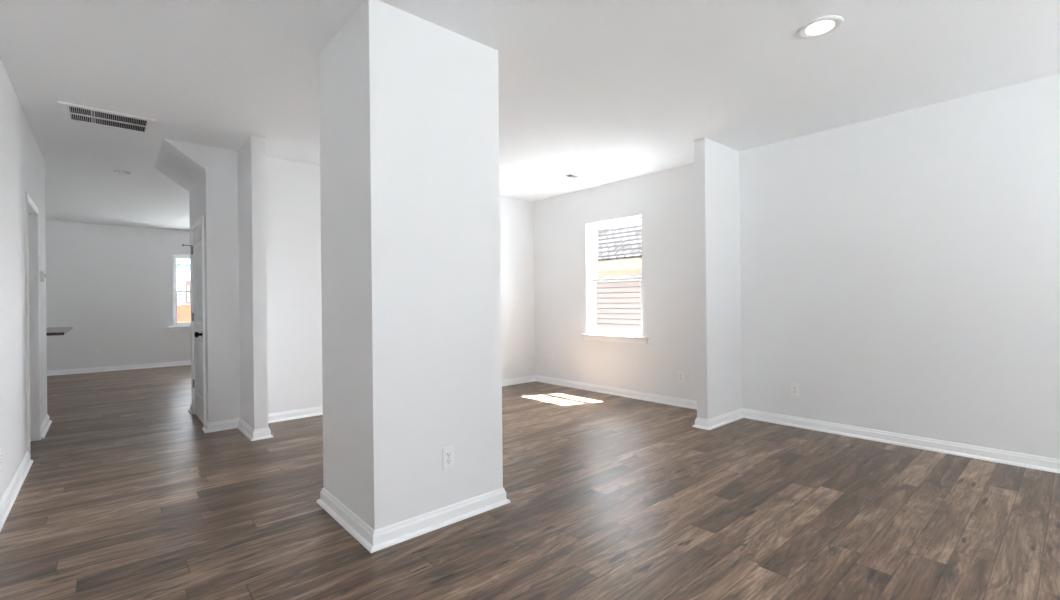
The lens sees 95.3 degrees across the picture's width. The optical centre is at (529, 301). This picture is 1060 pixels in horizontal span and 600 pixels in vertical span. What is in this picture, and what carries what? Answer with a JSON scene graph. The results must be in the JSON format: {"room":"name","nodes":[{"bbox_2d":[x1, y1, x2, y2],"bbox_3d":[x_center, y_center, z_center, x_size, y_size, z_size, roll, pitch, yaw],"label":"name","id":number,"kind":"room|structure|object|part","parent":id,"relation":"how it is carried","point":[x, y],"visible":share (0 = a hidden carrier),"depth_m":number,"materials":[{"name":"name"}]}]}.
{"room":"empty living room","nodes":[
{"label":"empty living room","id":0,"kind":"room"},
{"bbox_2d":[0,58,46,499],"bbox_3d":[-1.905,-0.132,1.364,0.115,2.740,9.760,-1,0,-41],"label":"wall","id":1,"kind":"structure","parent":0,"point":[22,163],"depth_m":3.35,"materials":[{"name":"white paint"}]},
{"bbox_2d":[0,451,32,531],"bbox_3d":[-2.883,1.204,2.608,0.033,0.090,3.140,-1,0,-41],"label":"baseboard","id":2,"kind":"structure","parent":1,"relation":"attached to","point":[8,498],"depth_m":3.12,"materials":[{"name":"white paint"}]},
{"bbox_2d":[24,191,41,459],"bbox_3d":[-4.270,0.203,4.078,0.132,2.120,0.885,-1,0,-41],"label":"door","id":3,"kind":"structure","parent":1,"relation":"in","point":[32,241],"depth_m":4.38,"materials":[{"name":"white paint"}]},
{"bbox_2d":[40,271,45,281],"bbox_3d":[-4.719,-0.240,4.682,0.031,0.110,0.124,-1,0,-41],"label":"thermostat","id":4,"kind":"object","parent":1,"relation":"attached to","point":[42,273],"visible":1,"depth_m":4.64,"materials":[{"name":"white plastic"}]},
{"bbox_2d":[42,414,51,438],"bbox_3d":[-6.113,1.238,3.617,3.559,0.090,0.868,-1,0,-41],"label":"baseboard","id":5,"kind":"structure","parent":1,"relation":"attached to","point":[46,423],"depth_m":4.76,"materials":[{"name":"white paint"}]},
{"bbox_2d":[45,220,190,370],"bbox_3d":[-7.641,-0.070,9.340,9.030,2.740,0.160,-1,0,-41],"label":"wall","id":6,"kind":"structure","parent":0,"point":[112,284],"depth_m":9.06,"materials":[{"name":"white paint"}]},
{"bbox_2d":[93,349,97,355],"bbox_3d":[-8.002,0.939,8.902,0.072,0.118,0.010,-1,0,-41],"label":"outlet","id":7,"kind":"object","parent":6,"relation":"attached to","point":[95,351],"visible":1,"depth_m":8.90,"materials":[{"name":"white plastic"}]},
{"bbox_2d":[47,360,190,375],"bbox_3d":[-7.526,1.254,9.301,8.930,0.090,0.033,-1,0,-41],"label":"baseboard","id":8,"kind":"structure","parent":6,"relation":"attached to","point":[175,363],"depth_m":9.08,"materials":[{"name":"white paint"}]},
{"bbox_2d":[168,254,190,330],"bbox_3d":[-6.843,-0.179,9.998,1.060,1.540,0.205,-1,0,-41],"label":"window","id":9,"kind":"structure","parent":6,"relation":"in","point":[186,326],"depth_m":9.77,"materials":[{"name":"white plastic"}]},
{"bbox_3d":[-6.889,-0.545,10.066,0.835,0.726,0.028,-1,0,-41],"label":"sash","id":10,"kind":"part","parent":9,"relation":"part of","materials":[{"name":"glass"}]},
{"bbox_3d":[-6.861,0.127,10.042,0.835,0.699,0.028,-1,0,-41],"label":"sash","id":11,"kind":"part","parent":9,"relation":"part of","materials":[{"name":"white plastic"}]},
{"bbox_2d":[237,135,268,429],"bbox_3d":[-2.650,-0.124,4.611,0.115,2.740,0.609,-1,0,-41],"label":"wall","id":12,"kind":"structure","parent":0,"point":[251,157],"depth_m":4.41,"materials":[{"name":"white paint"}]},
{"bbox_2d":[237,418,272,440],"bbox_3d":[-2.624,1.201,4.598,0.181,0.090,0.642,-1,0,-41],"label":"baseboard","id":13,"kind":"structure","parent":12,"relation":"attached to","point":[249,432],"depth_m":4.40,"materials":[{"name":"white paint"}]},
{"bbox_2d":[154,139,534,422],"bbox_3d":[-2.034,-0.131,6.363,4.525,2.740,1.213,-1,0,-41],"label":"wall","id":14,"kind":"structure","parent":0,"point":[209,174],"depth_m":5.08,"materials":[{"name":"white paint"}]},
{"bbox_2d":[182,216,205,423],"bbox_3d":[-3.474,0.208,5.091,0.217,2.093,0.890,-1,0,-41],"label":"door","id":15,"kind":"structure","parent":14,"relation":"in","point":[196,245],"depth_m":5.13,"materials":[{"name":"white paint"}]},
{"bbox_3d":[-3.477,-0.205,5.093,0.033,0.880,0.540,-1,0,-41],"label":"panel","id":16,"kind":"part","parent":15,"relation":"part of","materials":[{"name":"white paint"}]},
{"bbox_3d":[-3.493,0.209,5.075,0.017,2.093,0.890,-1,0,-41],"label":"casing","id":17,"kind":"part","parent":15,"relation":"part of","materials":[{"name":"white paint"}]},
{"bbox_3d":[-3.301,0.331,4.817,0.074,0.067,0.067,-1,0,-41],"label":"knob","id":18,"kind":"part","parent":15,"relation":"part of","materials":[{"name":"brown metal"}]},
{"bbox_3d":[-3.468,0.700,5.093,0.033,0.610,0.540,-1,0,-41],"label":"panel","id":19,"kind":"part","parent":15,"relation":"part of","materials":[{"name":"white paint"}]},
{"bbox_2d":[202,418,239,432],"bbox_3d":[-3.032,1.205,4.751,0.298,0.090,0.191,-1,0,-41],"label":"baseboard","id":20,"kind":"structure","parent":14,"relation":"attached to","point":[209,427],"depth_m":4.68,"materials":[{"name":"white paint"}]},
{"bbox_2d":[268,375,534,422],"bbox_3d":[-1.345,1.187,6.126,3.823,0.090,0.033,-1,0,-41],"label":"baseboard","id":21,"kind":"structure","parent":14,"relation":"attached to","point":[314,411],"depth_m":5.20,"materials":[{"name":"white paint"}]},
{"bbox_2d":[319,0,502,529],"bbox_3d":[-0.729,-0.145,2.946,0.808,2.740,0.748,-1,0,-41],"label":"wall column","id":22,"kind":"structure","parent":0,"point":[409,103],"depth_m":2.63,"materials":[{"name":"white paint"}]},
{"bbox_2d":[316,487,510,552],"bbox_3d":[-0.714,1.180,2.946,0.874,0.090,0.814,-1,0,-41],"label":"baseboard","id":23,"kind":"structure","parent":22,"relation":"attached to","point":[373,540],"depth_m":2.61,"materials":[{"name":"white paint"}]},
{"bbox_2d":[442,445,453,468],"bbox_3d":[-0.451,0.864,2.676,0.072,0.118,0.010,-1,0,-41],"label":"outlet","id":24,"kind":"object","parent":22,"relation":"attached to","point":[448,452],"visible":1,"depth_m":2.67,"materials":[{"name":"white plastic"}]},
{"bbox_2d":[0,365,1059,599],"bbox_3d":[-2.746,1.347,3.830,9.300,0.200,14.900,-1,0,-41],"label":"floor","id":25,"kind":"structure","parent":0,"point":[125,494],"depth_m":2.73,"materials":[{"name":"brown wood"}]},
{"bbox_2d":[46,327,72,335],"bbox_3d":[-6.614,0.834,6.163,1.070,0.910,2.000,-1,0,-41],"label":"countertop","id":26,"kind":"structure","parent":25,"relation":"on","point":[50,331],"depth_m":6.18,"materials":[{"name":"stone"}]},
{"bbox_2d":[0,0,1059,229],"bbox_3d":[-2.778,-1.593,3.830,9.300,0.200,14.900,-1,0,-41],"label":"ceiling","id":27,"kind":"structure","parent":0,"point":[609,91],"depth_m":3.21,"materials":[{"name":"white paint"}]},
{"bbox_2d":[58,101,155,135],"bbox_3d":[-3.429,-1.478,3.940,0.580,0.015,0.455,-1,0,-41],"label":"ceiling vent","id":28,"kind":"object","parent":27,"relation":"in","point":[70,112],"visible":1,"depth_m":3.92,"materials":[{"name":"white metal"}]},
{"bbox_2d":[112,169,131,175],"bbox_3d":[-4.615,-1.453,5.467,0.170,0.040,0.170,-1,0,-41],"label":"smoke detector","id":29,"kind":"object","parent":27,"relation":"attached to","point":[117,171],"visible":1,"depth_m":5.43,"materials":[{"name":"white plastic"}]},
{"bbox_2d":[560,171,588,178],"bbox_3d":[0.543,-1.524,5.845,0.250,0.008,0.250,-1,0,-41],"label":"ceiling vent","id":30,"kind":"object","parent":27,"relation":"in","point":[573,175],"visible":1,"depth_m":5.84,"materials":[{"name":"white metal"}]},
{"bbox_2d":[797,15,843,38],"bbox_3d":[1.627,-1.535,2.712,0.224,0.011,0.224,-1,0,-41],"label":"recessed light","id":31,"kind":"object","parent":27,"relation":"in","point":[822,26],"visible":1,"depth_m":2.70,"materials":[{"name":"white plastic"}]},
{"bbox_2d":[535,375,696,409],"bbox_3d":[1.087,1.161,6.227,0.033,0.090,3.087,-1,0,-41],"label":"baseboard","id":32,"kind":"structure","parent":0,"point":[674,401],"depth_m":6.13,"materials":[{"name":"white paint"}]},
{"bbox_2d":[694,137,741,418],"bbox_3d":[1.879,-0.173,4.809,0.690,2.740,0.110,-1,0,-41],"label":"wall","id":33,"kind":"structure","parent":0,"point":[716,165],"depth_m":4.68,"materials":[{"name":"white paint"}]},
{"bbox_2d":[692,408,742,429],"bbox_3d":[1.881,1.152,4.798,0.723,0.090,0.176,-1,0,-41],"label":"baseboard","id":34,"kind":"structure","parent":33,"relation":"attached to","point":[707,424],"depth_m":4.64,"materials":[{"name":"white paint"}]},
{"bbox_2d":[533,74,1059,458],"bbox_3d":[0.672,-0.160,6.830,0.160,2.740,14.580,-1,0,-41],"label":"wall","id":35,"kind":"structure","parent":0,"point":[901,270],"depth_m":4.12,"materials":[{"name":"white paint"}]},
{"bbox_2d":[581,216,647,343],"bbox_3d":[1.114,-0.267,6.275,0.205,1.579,1.058,-1,0,-41],"label":"window","id":36,"kind":"structure","parent":35,"relation":"in","point":[630,335],"depth_m":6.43,"materials":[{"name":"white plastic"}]},
{"bbox_3d":[1.161,-0.644,6.336,0.028,0.746,0.833,-1,0,-41],"label":"sash","id":37,"kind":"part","parent":36,"relation":"part of","materials":[{"name":"glass"}]},
{"bbox_3d":[1.144,0.048,6.315,0.028,0.718,0.833,-1,0,-41],"label":"sash","id":38,"kind":"part","parent":36,"relation":"part of","materials":[{"name":"white plastic"}]},
{"bbox_2d":[678,371,683,381],"bbox_3d":[1.723,0.859,5.516,0.010,0.118,0.072,-1,0,-41],"label":"outlet","id":39,"kind":"object","parent":35,"relation":"attached to","point":[680,373],"visible":1,"depth_m":5.51,"materials":[{"name":"white plastic"}]},
{"bbox_2d":[791,383,798,395],"bbox_3d":[2.523,0.840,4.603,0.010,0.118,0.072,-1,0,-41],"label":"outlet","id":40,"kind":"object","parent":35,"relation":"attached to","point":[794,387],"visible":1,"depth_m":4.60,"materials":[{"name":"white plastic"}]},
{"bbox_2d":[742,408,1059,472],"bbox_3d":[3.799,1.131,3.135,0.033,0.090,4.920,-1,0,-41],"label":"baseboard","id":41,"kind":"structure","parent":35,"relation":"attached to","point":[1048,464],"depth_m":3.90,"materials":[{"name":"white paint"}]},
{"label":"outside","id":42,"kind":"structure","parent":0,"visible":0},
{"bbox_3d":[-6.569,2.338,7.518,120.000,0.300,140.000,-1,0,-41],"label":"ground","id":43,"kind":"structure","parent":42,"visible":0},
{"bbox_2d":[177,259,190,322],"bbox_3d":[-14.319,-0.378,19.960,4.400,5.300,6.110,-1,0,-41],"label":"house","id":44,"kind":"structure","parent":43,"relation":"on","point":[183,265],"depth_m":17.54,"materials":[{"name":"white"}]}
]}

